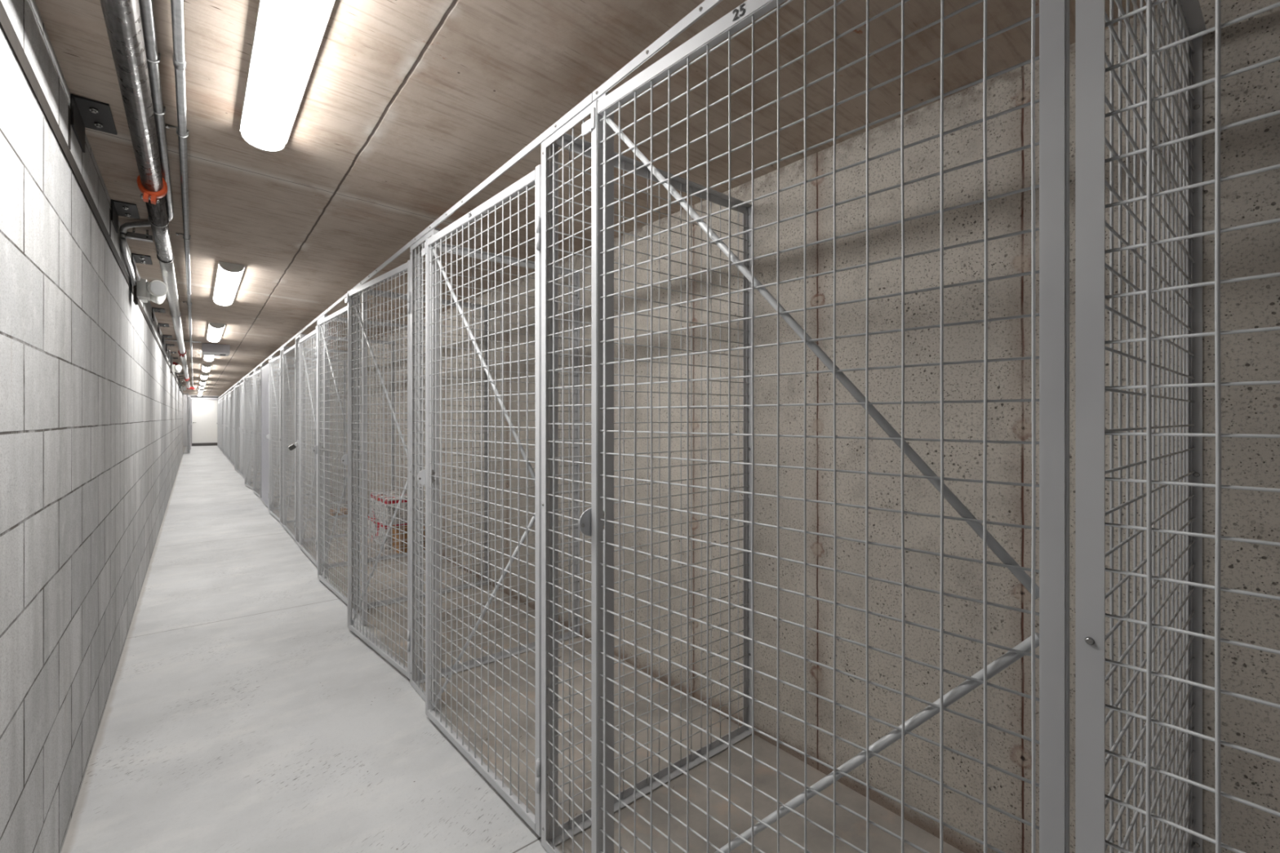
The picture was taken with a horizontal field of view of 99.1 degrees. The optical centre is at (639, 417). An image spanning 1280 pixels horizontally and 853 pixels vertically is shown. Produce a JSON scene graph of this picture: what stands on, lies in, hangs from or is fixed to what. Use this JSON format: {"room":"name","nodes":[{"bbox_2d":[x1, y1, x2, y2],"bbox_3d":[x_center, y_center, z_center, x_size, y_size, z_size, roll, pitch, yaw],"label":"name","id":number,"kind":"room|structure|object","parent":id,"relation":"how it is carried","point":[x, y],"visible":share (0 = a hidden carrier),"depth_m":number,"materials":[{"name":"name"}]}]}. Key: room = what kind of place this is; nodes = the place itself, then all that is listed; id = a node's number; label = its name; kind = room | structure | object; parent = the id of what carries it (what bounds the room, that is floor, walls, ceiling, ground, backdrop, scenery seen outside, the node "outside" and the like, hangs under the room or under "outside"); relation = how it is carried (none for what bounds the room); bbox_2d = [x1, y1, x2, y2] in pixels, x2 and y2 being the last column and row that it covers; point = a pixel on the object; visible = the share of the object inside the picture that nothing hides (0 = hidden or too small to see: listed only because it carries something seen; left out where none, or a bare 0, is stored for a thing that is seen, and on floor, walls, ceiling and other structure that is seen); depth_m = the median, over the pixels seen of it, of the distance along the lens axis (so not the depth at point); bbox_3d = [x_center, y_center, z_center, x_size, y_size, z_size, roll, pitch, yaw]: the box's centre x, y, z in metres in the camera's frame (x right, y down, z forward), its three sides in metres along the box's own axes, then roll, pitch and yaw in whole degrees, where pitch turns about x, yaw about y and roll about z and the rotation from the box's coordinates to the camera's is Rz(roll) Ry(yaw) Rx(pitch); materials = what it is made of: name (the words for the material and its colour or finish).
{"room":"basement storage corridor","nodes":[
{"label":"basement storage corridor","id":0,"kind":"room"},
{"bbox_2d":[0,0,182,852],"bbox_3d":[-7.343,0.119,8.366,0.200,2.186,24.950,0,0,-39],"label":"wall","id":1,"kind":"structure","parent":0,"point":[91,403],"depth_m":1.48,"materials":[{"name":"concrete"}]},
{"bbox_2d":[0,0,182,394],"bbox_3d":[-7.295,-0.768,8.470,0.003,0.042,24.850,0,0,-39],"label":"strip","id":2,"kind":"object","parent":1,"relation":"attached to","point":[6,24],"visible":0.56,"depth_m":1.43,"materials":[{"name":"metal"}]},
{"bbox_2d":[68,93,116,152],"bbox_3d":[-1.733,-0.885,1.732,0.084,0.169,0.255,0,0,-39],"label":"bracket","id":3,"kind":"object","parent":1,"relation":"attached to","point":[84,112],"visible":0.99,"depth_m":1.71,"materials":[{"name":"metal"}]},
{"bbox_2d":[109,199,140,236],"bbox_3d":[-2.379,-0.885,2.521,0.084,0.169,0.255,0,0,-39],"label":"bracket","id":4,"kind":"object","parent":1,"relation":"attached to","point":[117,207],"visible":1,"depth_m":2.50,"materials":[{"name":"metal"}]},
{"bbox_2d":[120,231,136,285],"bbox_3d":[-2.721,-0.835,2.901,0.024,0.161,0.591,0,0,-39],"label":"conduit","id":5,"kind":"object","parent":1,"relation":"attached to","point":[125,253],"visible":1,"depth_m":2.80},
{"bbox_2d":[125,227,152,242],"bbox_3d":[-2.568,-0.940,2.783,0.120,0.056,0.042,0,0,-39],"label":"channel","id":6,"kind":"object","parent":1,"relation":"attached to","point":[131,235],"visible":0.73,"depth_m":2.78,"materials":[{"name":"black paint"}]},
{"bbox_2d":[130,253,152,275],"bbox_3d":[-3.025,-0.885,3.311,0.084,0.169,0.255,0,0,-39],"label":"bracket","id":7,"kind":"object","parent":1,"relation":"attached to","point":[135,258],"visible":0.89,"depth_m":3.29,"materials":[{"name":"metal"}]},
{"bbox_2d":[133,275,167,306],"bbox_3d":[-2.897,-0.743,3.232,0.148,0.150,0.178,0,0,-39],"label":"spotlight","id":8,"kind":"object","parent":1,"relation":"attached to","point":[154,291],"visible":0.97,"depth_m":3.18,"materials":[{"name":"metal"}]},
{"bbox_2d":[151,306,165,320],"bbox_3d":[-4.316,-0.885,4.890,0.084,0.169,0.255,0,0,-39],"label":"bracket","id":9,"kind":"object","parent":1,"relation":"attached to","point":[153,309],"visible":1,"depth_m":4.87,"materials":[{"name":"metal"}]},
{"bbox_2d":[157,323,169,339],"bbox_3d":[-4.962,-0.885,5.679,0.084,0.169,0.255,0,0,-39],"label":"bracket","id":10,"kind":"object","parent":1,"relation":"attached to","point":[163,325],"visible":1,"depth_m":5.63,"materials":[{"name":"metal"}]},
{"bbox_2d":[169,364,182,373],"bbox_3d":[-6.873,-0.722,8.079,0.133,0.135,0.160,0,0,-39],"label":"spotlight","id":11,"kind":"object","parent":1,"relation":"attached to","point":[173,368],"visible":1,"depth_m":8.03,"materials":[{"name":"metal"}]},
{"bbox_2d":[182,394,220,446],"bbox_3d":[-18.937,0.112,23.397,3.210,2.200,0.200,0,0,-39],"label":"wall","id":12,"kind":"structure","parent":0,"point":[184,396],"depth_m":23.07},
{"bbox_2d":[191,399,217,446],"bbox_3d":[-18.678,0.212,23.428,1.000,2.000,0.076,0,0,-39],"label":"door","id":13,"kind":"structure","parent":12,"relation":"in","point":[203,411],"depth_m":23.40,"materials":[{"name":"white metal"}]},
{"bbox_2d":[61,445,964,852],"bbox_3d":[-9.155,1.287,11.083,3.860,0.150,31.650,0,0,-39],"label":"floor","id":14,"kind":"structure","parent":0,"point":[244,713],"depth_m":2.09,"materials":[{"name":"concrete"}]},
{"bbox_2d":[182,393,187,453],"bbox_3d":[-15.544,0.198,18.082,0.859,2.023,0.030,0,0,-39],"label":"divider","id":15,"kind":"object","parent":14,"relation":"on","point":[183,393],"visible":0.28,"depth_m":18.35,"materials":[{"name":"grey metal"}]},
{"bbox_2d":[217,399,219,448],"bbox_3d":[-16.627,0.236,21.532,0.081,1.915,0.902,0,0,-40],"label":"gate","id":16,"kind":"object","parent":14,"relation":"on","point":[219,399],"visible":0.91,"depth_m":21.76,"materials":[{"name":"metal"}]},
{"bbox_2d":[218,398,220,448],"bbox_3d":[-15.859,0.236,20.599,0.081,1.915,0.902,0,0,-40],"label":"gate","id":17,"kind":"object","parent":14,"relation":"on","point":[220,398],"visible":0.61,"depth_m":20.70,"materials":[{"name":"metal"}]},
{"bbox_2d":[218,397,222,451],"bbox_3d":[-15.100,0.236,19.659,0.080,1.915,0.902,0,0,-41],"label":"gate","id":18,"kind":"object","parent":14,"relation":"on","point":[220,399],"visible":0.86,"depth_m":19.79,"materials":[{"name":"metal"}]},
{"bbox_2d":[221,396,222,452],"bbox_3d":[-14.329,0.236,18.729,0.081,1.915,0.902,0,0,-40],"label":"gate","id":19,"kind":"object","parent":14,"relation":"on","point":[222,397],"visible":0.48,"depth_m":18.90,"materials":[{"name":"metal"}]},
{"bbox_2d":[222,395,224,454],"bbox_3d":[-13.568,0.236,17.791,0.081,1.915,0.902,0,0,-40],"label":"gate","id":20,"kind":"object","parent":14,"relation":"on","point":[223,396],"visible":0.64,"depth_m":18.04,"materials":[{"name":"metal"}]},
{"bbox_2d":[223,394,226,456],"bbox_3d":[-12.801,0.236,16.858,0.081,1.915,0.902,0,0,-40],"label":"gate","id":21,"kind":"object","parent":14,"relation":"on","point":[224,424],"visible":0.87,"depth_m":17.16,"materials":[{"name":"metal"}]},
{"bbox_2d":[225,393,228,458],"bbox_3d":[-12.035,0.236,15.924,0.081,1.915,0.902,0,0,-40],"label":"gate","id":22,"kind":"object","parent":14,"relation":"on","point":[227,393],"visible":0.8,"depth_m":16.06,"materials":[{"name":"metal"}]},
{"bbox_2d":[226,391,227,457],"bbox_3d":[-12.409,0.214,16.390,0.028,1.988,0.312,0,0,-39],"label":"panel","id":23,"kind":"object","parent":14,"relation":"on","point":[226,392],"visible":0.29,"depth_m":16.50,"materials":[{"name":"grey metal"}]},
{"bbox_2d":[226,391,231,462],"bbox_3d":[-11.275,0.236,14.985,0.080,1.915,0.902,0,0,-40],"label":"gate","id":24,"kind":"object","parent":14,"relation":"on","point":[228,393],"visible":0.88,"depth_m":14.93,"materials":[{"name":"metal"}]},
{"bbox_2d":[229,389,233,465],"bbox_3d":[-10.505,0.236,14.054,0.081,1.915,0.902,0,0,-40],"label":"gate","id":25,"kind":"object","parent":14,"relation":"on","point":[232,391],"visible":0.91,"depth_m":14.07,"materials":[{"name":"metal"}]},
{"bbox_2d":[231,388,234,466],"bbox_3d":[-9.741,0.236,13.118,0.081,1.915,0.902,0,0,-40],"label":"gate","id":26,"kind":"object","parent":14,"relation":"on","point":[233,388],"visible":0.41,"depth_m":13.42,"materials":[{"name":"metal"}]},
{"bbox_2d":[232,385,239,471],"bbox_3d":[-8.990,0.236,12.172,0.081,1.915,0.902,0,0,-42],"label":"gate","id":27,"kind":"object","parent":14,"relation":"on","point":[234,428],"visible":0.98,"depth_m":12.41,"materials":[{"name":"metal"}]},
{"bbox_2d":[235,383,238,470],"bbox_3d":[-9.350,0.214,12.649,0.028,1.988,0.312,0,0,-39],"label":"panel","id":28,"kind":"object","parent":14,"relation":"on","point":[237,388],"visible":0.76,"depth_m":12.54,"materials":[{"name":"grey metal"}]},
{"bbox_2d":[239,381,241,473],"bbox_3d":[-8.585,0.214,11.714,0.028,1.988,0.312,0,0,-39],"label":"panel","id":29,"kind":"object","parent":14,"relation":"on","point":[240,382],"visible":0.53,"depth_m":11.83,"materials":[{"name":"grey metal"}]},
{"bbox_2d":[238,382,243,476],"bbox_3d":[-8.211,0.236,11.248,0.081,1.915,0.902,0,0,-40],"label":"gate","id":30,"kind":"object","parent":14,"relation":"on","point":[241,428],"visible":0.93,"depth_m":11.32,"materials":[{"name":"metal"}]},
{"bbox_2d":[243,378,244,478],"bbox_3d":[-7.820,0.214,10.779,0.028,1.988,0.312,0,0,-39],"label":"panel","id":31,"kind":"object","parent":14,"relation":"on","point":[243,379],"visible":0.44,"depth_m":10.90,"materials":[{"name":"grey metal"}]},
{"bbox_2d":[241,378,247,481],"bbox_3d":[-7.447,0.236,10.312,0.081,1.915,0.902,0,0,-40],"label":"gate","id":32,"kind":"object","parent":14,"relation":"on","point":[246,379],"visible":0.31,"depth_m":10.30,"materials":[{"name":"metal"}]},
{"bbox_2d":[237,382,253,469],"bbox_3d":[-9.089,0.198,13.045,0.872,2.023,0.030,0,0,-39],"label":"divider","id":33,"kind":"object","parent":14,"relation":"on","point":[237,383],"visible":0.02,"depth_m":12.79,"materials":[{"name":"grey metal"}]},
{"bbox_2d":[242,374,253,488],"bbox_3d":[-6.706,0.236,9.357,0.081,1.915,0.902,0,0,-44],"label":"gate","id":34,"kind":"object","parent":14,"relation":"on","point":[244,430],"visible":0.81,"depth_m":9.40,"materials":[{"name":"metal"}]},
{"bbox_2d":[248,373,250,484],"bbox_3d":[-7.056,0.214,9.844,0.028,1.988,0.312,0,0,-39],"label":"panel","id":35,"kind":"object","parent":14,"relation":"on","point":[249,374],"visible":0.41,"depth_m":9.92,"materials":[{"name":"grey metal"}]},
{"bbox_2d":[250,369,260,497],"bbox_3d":[-5.925,0.236,8.436,0.081,1.915,0.902,0,0,-41],"label":"gate","id":36,"kind":"object","parent":14,"relation":"on","point":[256,375],"visible":0.94,"depth_m":8.46,"materials":[{"name":"metal"}]},
{"bbox_2d":[240,380,275,472],"bbox_3d":[-8.325,0.198,12.110,0.872,2.023,0.030,0,0,-39],"label":"divider","id":37,"kind":"object","parent":14,"relation":"on","point":[241,380],"visible":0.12,"depth_m":12.23,"materials":[{"name":"grey metal"}]},
{"bbox_2d":[260,363,264,499],"bbox_3d":[-5.526,0.214,7.974,0.028,1.988,0.312,0,0,-39],"label":"panel","id":38,"kind":"object","parent":14,"relation":"on","point":[263,364],"visible":0.32,"depth_m":8.09,"materials":[{"name":"grey metal"}]},
{"bbox_2d":[258,364,268,507],"bbox_3d":[-5.154,0.236,7.506,0.081,1.915,0.902,0,0,-40],"label":"gate","id":39,"kind":"object","parent":14,"relation":"on","point":[264,370],"visible":0.83,"depth_m":7.51,"materials":[{"name":"metal"}]},
{"bbox_2d":[268,355,274,512],"bbox_3d":[-4.761,0.214,7.039,0.028,1.988,0.312,0,0,-39],"label":"panel","id":40,"kind":"object","parent":14,"relation":"on","point":[272,357],"visible":0.28,"depth_m":6.93,"materials":[{"name":"grey metal"}]},
{"bbox_2d":[266,355,279,521],"bbox_3d":[-4.396,0.236,6.565,0.081,1.915,0.902,0,0,-41],"label":"gate","id":41,"kind":"object","parent":14,"relation":"on","point":[269,436],"visible":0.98,"depth_m":6.66,"materials":[{"name":"metal"}]},
{"bbox_2d":[249,373,305,484],"bbox_3d":[-6.795,0.198,10.239,0.872,2.023,0.030,0,0,-39],"label":"divider","id":42,"kind":"object","parent":14,"relation":"on","point":[250,373],"visible":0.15,"depth_m":10.29,"materials":[{"name":"grey metal"}]},
{"bbox_2d":[280,346,286,528],"bbox_3d":[-3.996,0.214,6.104,0.028,1.988,0.312,0,0,-39],"label":"panel","id":43,"kind":"object","parent":14,"relation":"on","point":[284,348],"visible":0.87,"depth_m":6.20,"materials":[{"name":"grey metal"}]},
{"bbox_2d":[256,368,315,489],"bbox_3d":[-6.030,0.198,9.304,0.872,2.023,0.030,0,0,-39],"label":"divider","id":44,"kind":"object","parent":14,"relation":"on","point":[258,369],"visible":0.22,"depth_m":9.28,"materials":[{"name":"grey metal"}]},
{"bbox_2d":[280,343,295,540],"bbox_3d":[-3.623,0.236,5.638,0.081,1.915,0.902,0,0,-40],"label":"gate","id":45,"kind":"object","parent":14,"relation":"on","point":[284,439],"visible":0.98,"depth_m":5.59,"materials":[{"name":"metal"}]},
{"bbox_2d":[263,362,315,497],"bbox_3d":[-5.265,0.198,8.369,0.872,2.023,0.030,0,0,-39],"label":"divider","id":46,"kind":"object","parent":14,"relation":"on","point":[264,362],"visible":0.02,"depth_m":8.43,"materials":[{"name":"grey metal"}]},
{"bbox_2d":[295,333,303,546],"bbox_3d":[-3.232,0.214,5.169,0.028,1.988,0.312,0,0,-39],"label":"panel","id":47,"kind":"object","parent":14,"relation":"on","point":[300,335],"visible":0.63,"depth_m":5.16,"materials":[{"name":"grey metal"}]},
{"bbox_2d":[282,332,298,346],"bbox_3d":[-3.551,-0.786,5.553,0.027,0.024,1.206,0,0,-39],"label":"header rail","id":48,"kind":"object","parent":47,"relation":"attached to","point":[297,334],"visible":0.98,"depth_m":5.53,"materials":[{"name":"grey metal"}]},
{"bbox_2d":[295,328,317,567],"bbox_3d":[-2.859,0.236,4.702,0.080,1.915,0.902,0,0,-40],"label":"gate","id":49,"kind":"object","parent":14,"relation":"on","point":[300,442],"visible":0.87,"depth_m":4.72,"materials":[{"name":"metal"}]},
{"bbox_2d":[274,355,345,509],"bbox_3d":[-4.500,0.198,7.434,0.872,2.023,0.030,0,0,-39],"label":"divider","id":50,"kind":"object","parent":14,"relation":"on","point":[274,356],"visible":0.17,"depth_m":7.60,"materials":[{"name":"grey metal"}]},
{"bbox_2d":[316,314,328,577],"bbox_3d":[-2.467,0.214,4.234,0.028,1.988,0.312,0,0,-39],"label":"panel","id":51,"kind":"object","parent":14,"relation":"on","point":[326,326],"visible":0.37,"depth_m":4.11,"materials":[{"name":"grey metal"}]},
{"bbox_2d":[298,313,323,334],"bbox_3d":[-2.786,-0.786,4.618,0.027,0.024,1.206,0,0,-39],"label":"header rail","id":52,"kind":"object","parent":51,"relation":"attached to","point":[321,314],"visible":0.98,"depth_m":4.57,"materials":[{"name":"grey metal"}]},
{"bbox_2d":[284,346,361,523],"bbox_3d":[-3.736,0.198,6.499,0.872,2.023,0.030,0,0,-39],"label":"divider","id":53,"kind":"object","parent":14,"relation":"on","point":[287,347],"visible":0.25,"depth_m":6.55,"materials":[{"name":"grey metal"}]},
{"bbox_2d":[312,305,347,604],"bbox_3d":[-2.110,0.236,3.753,0.081,1.915,0.902,0,0,-43],"label":"gate","id":54,"kind":"object","parent":14,"relation":"on","point":[319,449],"visible":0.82,"depth_m":3.74,"materials":[{"name":"metal"}]},
{"bbox_2d":[330,507,346,515],"bbox_3d":[-3.725,1.181,6.797,0.240,0.058,0.300,0,0,-39],"label":"cardboard box","id":55,"kind":"object","parent":14,"relation":"on","point":[343,508],"visible":0.23,"depth_m":6.70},
{"bbox_2d":[303,333,394,542],"bbox_3d":[-2.971,0.198,5.564,0.872,2.023,0.030,0,0,-39],"label":"divider","id":56,"kind":"object","parent":14,"relation":"on","point":[304,335],"visible":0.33,"depth_m":5.54,"materials":[{"name":"grey metal"}]},
{"bbox_2d":[352,289,367,625],"bbox_3d":[-1.702,0.214,3.299,0.028,1.988,0.312,0,0,-39],"label":"panel","id":57,"kind":"object","parent":14,"relation":"on","point":[365,293],"visible":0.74,"depth_m":3.19,"materials":[{"name":"grey metal"}]},
{"bbox_2d":[322,282,359,315],"bbox_3d":[-2.021,-0.786,3.683,0.027,0.024,1.206,0,0,-39],"label":"header rail","id":58,"kind":"object","parent":57,"relation":"attached to","point":[344,296],"visible":0.86,"depth_m":3.71,"materials":[{"name":"grey metal"}]},
{"bbox_2d":[321,317,425,568],"bbox_3d":[-2.206,0.198,4.629,0.872,2.023,0.030,0,0,-39],"label":"divider","id":59,"kind":"object","parent":14,"relation":"on","point":[368,321],"visible":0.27,"depth_m":4.61,"materials":[{"name":"grey metal"}]},
{"bbox_2d":[341,259,409,679],"bbox_3d":[-1.359,0.236,2.806,0.081,1.915,0.902,0,0,-45],"label":"gate","id":60,"kind":"object","parent":14,"relation":"on","point":[348,460],"visible":0.92,"depth_m":2.72,"materials":[{"name":"metal"}]},
{"bbox_2d":[368,514,407,548],"bbox_3d":[-2.448,1.097,5.362,0.271,0.226,0.660,0,0,-39],"label":"carton","id":61,"kind":"object","parent":14,"relation":"on","point":[371,517],"visible":0.29,"depth_m":5.19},
{"bbox_2d":[370,490,407,524],"bbox_3d":[-2.437,0.870,5.357,0.263,0.226,0.640,0,0,-39],"label":"carton","id":62,"kind":"object","parent":61,"relation":"on","point":[389,491],"visible":0.35,"depth_m":5.14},
{"bbox_2d":[388,522,424,553],"bbox_3d":[-2.115,1.083,4.963,0.270,0.254,0.280,0,0,-39],"label":"cardboard box","id":63,"kind":"object","parent":14,"relation":"on","point":[402,526],"visible":0.38,"depth_m":4.87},
{"bbox_2d":[355,288,488,610],"bbox_3d":[-1.441,0.198,3.694,0.872,2.023,0.030,0,0,-39],"label":"divider","id":64,"kind":"object","parent":14,"relation":"on","point":[448,302],"visible":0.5,"depth_m":3.79,"materials":[{"name":"grey metal"}]},
{"bbox_2d":[409,227,439,711],"bbox_3d":[-0.937,0.214,2.364,0.028,1.988,0.312,0,0,-39],"label":"panel","id":65,"kind":"object","parent":14,"relation":"on","point":[413,255],"visible":0.67,"depth_m":2.36,"materials":[{"name":"grey metal"}]},
{"bbox_2d":[360,226,428,285],"bbox_3d":[-1.257,-0.786,2.748,0.027,0.024,1.206,0,0,-39],"label":"header rail","id":66,"kind":"object","parent":65,"relation":"attached to","point":[425,231],"visible":0.97,"depth_m":2.64,"materials":[{"name":"grey metal"}]},
{"bbox_2d":[417,164,541,837],"bbox_3d":[-0.576,0.236,1.887,0.081,1.915,0.902,0,0,-42],"label":"gate","id":67,"kind":"object","parent":14,"relation":"on","point":[427,477],"visible":1,"depth_m":1.80,"materials":[{"name":"metal"}]},
{"bbox_2d":[416,240,579,684],"bbox_3d":[-0.677,0.198,2.759,0.872,2.023,0.030,0,0,-39],"label":"divider","id":68,"kind":"object","parent":14,"relation":"on","point":[514,651],"visible":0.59,"depth_m":2.72,"materials":[{"name":"grey metal"}]},
{"bbox_2d":[541,91,613,852],"bbox_3d":[-0.172,0.214,1.429,0.028,1.988,0.312,0,0,-39],"label":"panel","id":69,"kind":"object","parent":14,"relation":"on","point":[549,847],"visible":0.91,"depth_m":1.46,"materials":[{"name":"grey metal"}]},
{"bbox_2d":[428,93,592,231],"bbox_3d":[-0.492,-0.786,1.813,0.027,0.024,1.206,0,0,-39],"label":"header rail","id":70,"kind":"object","parent":69,"relation":"attached to","point":[588,100],"visible":0.97,"depth_m":1.65,"materials":[{"name":"grey metal"}]},
{"bbox_2d":[549,133,751,846],"bbox_3d":[0.088,0.198,1.824,0.872,2.023,0.030,0,0,-39],"label":"divider","id":71,"kind":"object","parent":14,"relation":"on","point":[627,164],"visible":0.7,"depth_m":1.78,"materials":[{"name":"grey metal"}]},
{"bbox_2d":[578,0,1069,852],"bbox_3d":[0.182,0.236,0.946,0.081,1.915,0.902,0,0,-43],"label":"gate","id":72,"kind":"object","parent":14,"relation":"on","point":[1052,639],"visible":1,"depth_m":0.79,"materials":[{"name":"grey metal"}]},
{"bbox_2d":[1105,0,1207,852],"bbox_3d":[0.853,0.198,0.889,0.872,2.023,0.030,0,0,-39],"label":"divider","id":73,"kind":"object","parent":14,"relation":"on","point":[1187,15],"visible":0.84,"depth_m":0.92,"materials":[{"name":"grey metal"}]},
{"bbox_2d":[1075,0,1279,852],"bbox_3d":[0.593,0.214,0.494,0.028,1.988,0.312,0,0,-39],"label":"panel","id":74,"kind":"object","parent":14,"relation":"on","point":[1091,24],"visible":1,"depth_m":0.59,"materials":[{"name":"grey metal"}]},
{"bbox_2d":[592,0,722,102],"bbox_3d":[0.273,-0.786,0.878,0.027,0.024,1.206,0,0,-39],"label":"header rail","id":75,"kind":"object","parent":74,"relation":"attached to","point":[706,6],"visible":0.98,"depth_m":1.15,"materials":[{"name":"grey metal"}]},
{"bbox_3d":[-15.879,0.214,19.200,0.028,1.988,0.312,0,0,-39],"label":"panel","id":76,"kind":"object","parent":14,"relation":"on","visible":0},
{"bbox_2d":[188,396,191,453],"bbox_3d":[-15.480,0.236,18.733,0.081,1.915,0.902,0,0,-41],"label":"gate","id":77,"kind":"object","parent":76,"relation":"attached to","point":[189,424],"visible":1,"depth_m":18.41,"materials":[{"name":"metal"}]},
{"bbox_3d":[-17.409,0.214,21.070,0.028,1.988,0.312,0,0,-39],"label":"panel","id":78,"kind":"object","parent":14,"relation":"on","visible":0},
{"bbox_2d":[190,398,191,449],"bbox_3d":[-17.005,0.236,20.606,0.081,1.915,0.902,0,0,-41],"label":"gate","id":79,"kind":"object","parent":78,"relation":"attached to","point":[190,398],"visible":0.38,"depth_m":20.29,"materials":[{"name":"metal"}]},
{"bbox_2d":[35,0,1166,395],"bbox_3d":[-9.155,-1.065,11.083,3.860,0.315,31.650,0,0,-39],"label":"ceiling","id":80,"kind":"structure","parent":0,"point":[406,107],"depth_m":1.68,"materials":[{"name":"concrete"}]},
{"bbox_2d":[100,0,163,191],"bbox_3d":[-0.602,-0.900,0.540,0.064,0.064,4.058,0,0,-39],"label":"pipe","id":81,"kind":"object","parent":80,"relation":"hanging from","point":[122,18],"visible":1,"depth_m":1.42,"materials":[{"name":"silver metal"}]},
{"bbox_2d":[137,174,168,204],"bbox_3d":[-1.888,-0.900,2.112,0.088,0.135,0.048,0,0,-39],"label":"coupling","id":82,"kind":"object","parent":81,"relation":"attached to","point":[153,197],"visible":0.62,"depth_m":2.10,"materials":[{"name":"orange paint"}]},
{"bbox_2d":[119,0,173,233],"bbox_3d":[-0.918,-0.934,0.840,0.211,0.057,4.923,0,0,-39],"label":"conduit","id":83,"kind":"object","parent":80,"relation":"attached to","point":[146,6],"visible":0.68,"depth_m":1.60,"materials":[{"name":"metal"}]},
{"bbox_2d":[146,53,160,63],"bbox_3d":[-1.293,-0.949,1.423,0.064,0.034,0.012,0,0,-39],"label":"clip","id":84,"kind":"object","parent":80,"relation":"attached to","point":[159,54],"visible":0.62,"depth_m":1.44,"materials":[{"name":"metal"}]},
{"bbox_2d":[147,216,168,227],"bbox_3d":[-2.186,-0.914,2.476,0.073,0.102,0.008,0,0,-39],"label":"hanger","id":85,"kind":"object","parent":80,"relation":"hanging from","point":[148,216],"visible":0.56,"depth_m":2.47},
{"bbox_2d":[145,195,173,263],"bbox_3d":[-2.275,-0.900,2.585,0.071,0.071,1.218,0,0,-39],"label":"pipe","id":86,"kind":"object","parent":85,"relation":"hanging from","point":[157,215],"visible":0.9,"depth_m":2.54,"materials":[{"name":"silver metal"}]},
{"bbox_2d":[153,106,165,115],"bbox_3d":[-1.496,-0.949,1.670,0.064,0.034,0.012,0,0,-39],"label":"clip","id":87,"kind":"object","parent":80,"relation":"attached to","point":[164,107],"visible":0.56,"depth_m":1.69,"materials":[{"name":"metal"}]},
{"bbox_2d":[164,124,188,137],"bbox_3d":[-1.534,-0.948,1.807,0.060,0.032,0.012,0,0,-39],"label":"clip","id":88,"kind":"object","parent":80,"relation":"attached to","point":[167,126],"visible":0.99,"depth_m":1.81,"materials":[{"name":"metal"}]},
{"bbox_2d":[170,0,193,386],"bbox_3d":[-6.440,-0.948,7.826,0.027,0.026,22.730,0,0,-39],"label":"conduit","id":89,"kind":"object","parent":80,"relation":"attached to","point":[177,6],"visible":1,"depth_m":1.71,"materials":[{"name":"metal"}]},
{"bbox_2d":[180,355,188,379],"bbox_3d":[-8.317,-0.900,9.972,0.062,0.062,6.426,0,0,-39],"label":"pipe","id":90,"kind":"object","parent":80,"relation":"hanging from","point":[183,358],"visible":0.86,"depth_m":9.26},
{"bbox_2d":[200,373,208,379],"bbox_3d":[-9.926,-0.930,12.422,0.130,0.059,1.312,0,0,-39],"label":"ceiling light","id":91,"kind":"object","parent":80,"relation":"attached to","point":[203,376],"visible":1,"depth_m":12.12,"materials":[{"name":"white"}]},
{"bbox_2d":[201,364,211,372],"bbox_3d":[-8.217,-0.930,10.332,0.130,0.059,1.312,0,0,-39],"label":"ceiling light","id":92,"kind":"object","parent":80,"relation":"attached to","point":[205,368],"visible":1,"depth_m":10.11,"materials":[{"name":"white"}]},
{"bbox_2d":[202,366,210,372],"bbox_3d":[-8.217,-0.924,10.332,0.112,0.038,1.276,0,0,-39],"label":"diffuser","id":93,"kind":"object","parent":92,"relation":"attached to","point":[205,369],"depth_m":10.29,"materials":[{"name":"white"}]},
{"bbox_2d":[203,355,214,361],"bbox_3d":[-6.514,-0.930,8.250,0.130,0.059,1.312,0,0,-39],"label":"ceiling light","id":94,"kind":"object","parent":80,"relation":"attached to","point":[206,357],"visible":0.52,"depth_m":8.39,"materials":[{"name":"white"}]},
{"bbox_2d":[201,342,230,356],"bbox_3d":[-5.621,-0.894,7.223,0.284,0.115,0.460,0,0,-39],"label":"ceiling light","id":95,"kind":"object","parent":80,"relation":"attached to","point":[212,349],"depth_m":7.08,"materials":[{"name":"grey plastic"}]},
{"bbox_2d":[206,322,225,342],"bbox_3d":[-4.691,-0.930,6.021,0.130,0.059,1.312,0,0,-39],"label":"ceiling light","id":96,"kind":"object","parent":80,"relation":"attached to","point":[215,331],"visible":1,"depth_m":5.82,"materials":[{"name":"white"}]},
{"bbox_2d":[213,261,244,306],"bbox_3d":[-2.943,-0.930,3.884,0.130,0.059,1.312,0,0,-39],"label":"ceiling light","id":97,"kind":"object","parent":80,"relation":"attached to","point":[228,275],"visible":1,"depth_m":3.69,"materials":[{"name":"white"}]},
{"bbox_2d":[240,0,334,151],"bbox_3d":[-0.854,-0.930,1.330,0.130,0.059,1.312,0,0,-39],"label":"ceiling light","id":98,"kind":"object","parent":80,"relation":"attached to","point":[288,34],"visible":1,"depth_m":1.42,"materials":[{"name":"white"}]},
{"bbox_3d":[-4.022,-0.914,4.720,0.073,0.102,0.008,0,0,-39],"label":"hanger","id":99,"kind":"object","parent":80,"relation":"hanging from","visible":0},
{"bbox_2d":[159,261,185,354],"bbox_3d":[-4.472,-0.900,5.271,0.062,0.062,5.714,0,0,-39],"label":"pipe","id":100,"kind":"object","parent":99,"relation":"hanging from","point":[167,269],"visible":0.82,"depth_m":4.05,"materials":[{"name":"metal"}]},
{"bbox_2d":[288,0,1279,852],"bbox_3d":[-7.739,0.149,12.241,0.200,2.126,31.450,0,0,-39],"label":"wall","id":101,"kind":"structure","parent":0,"point":[1255,462],"depth_m":1.60,"materials":[{"name":"concrete"}]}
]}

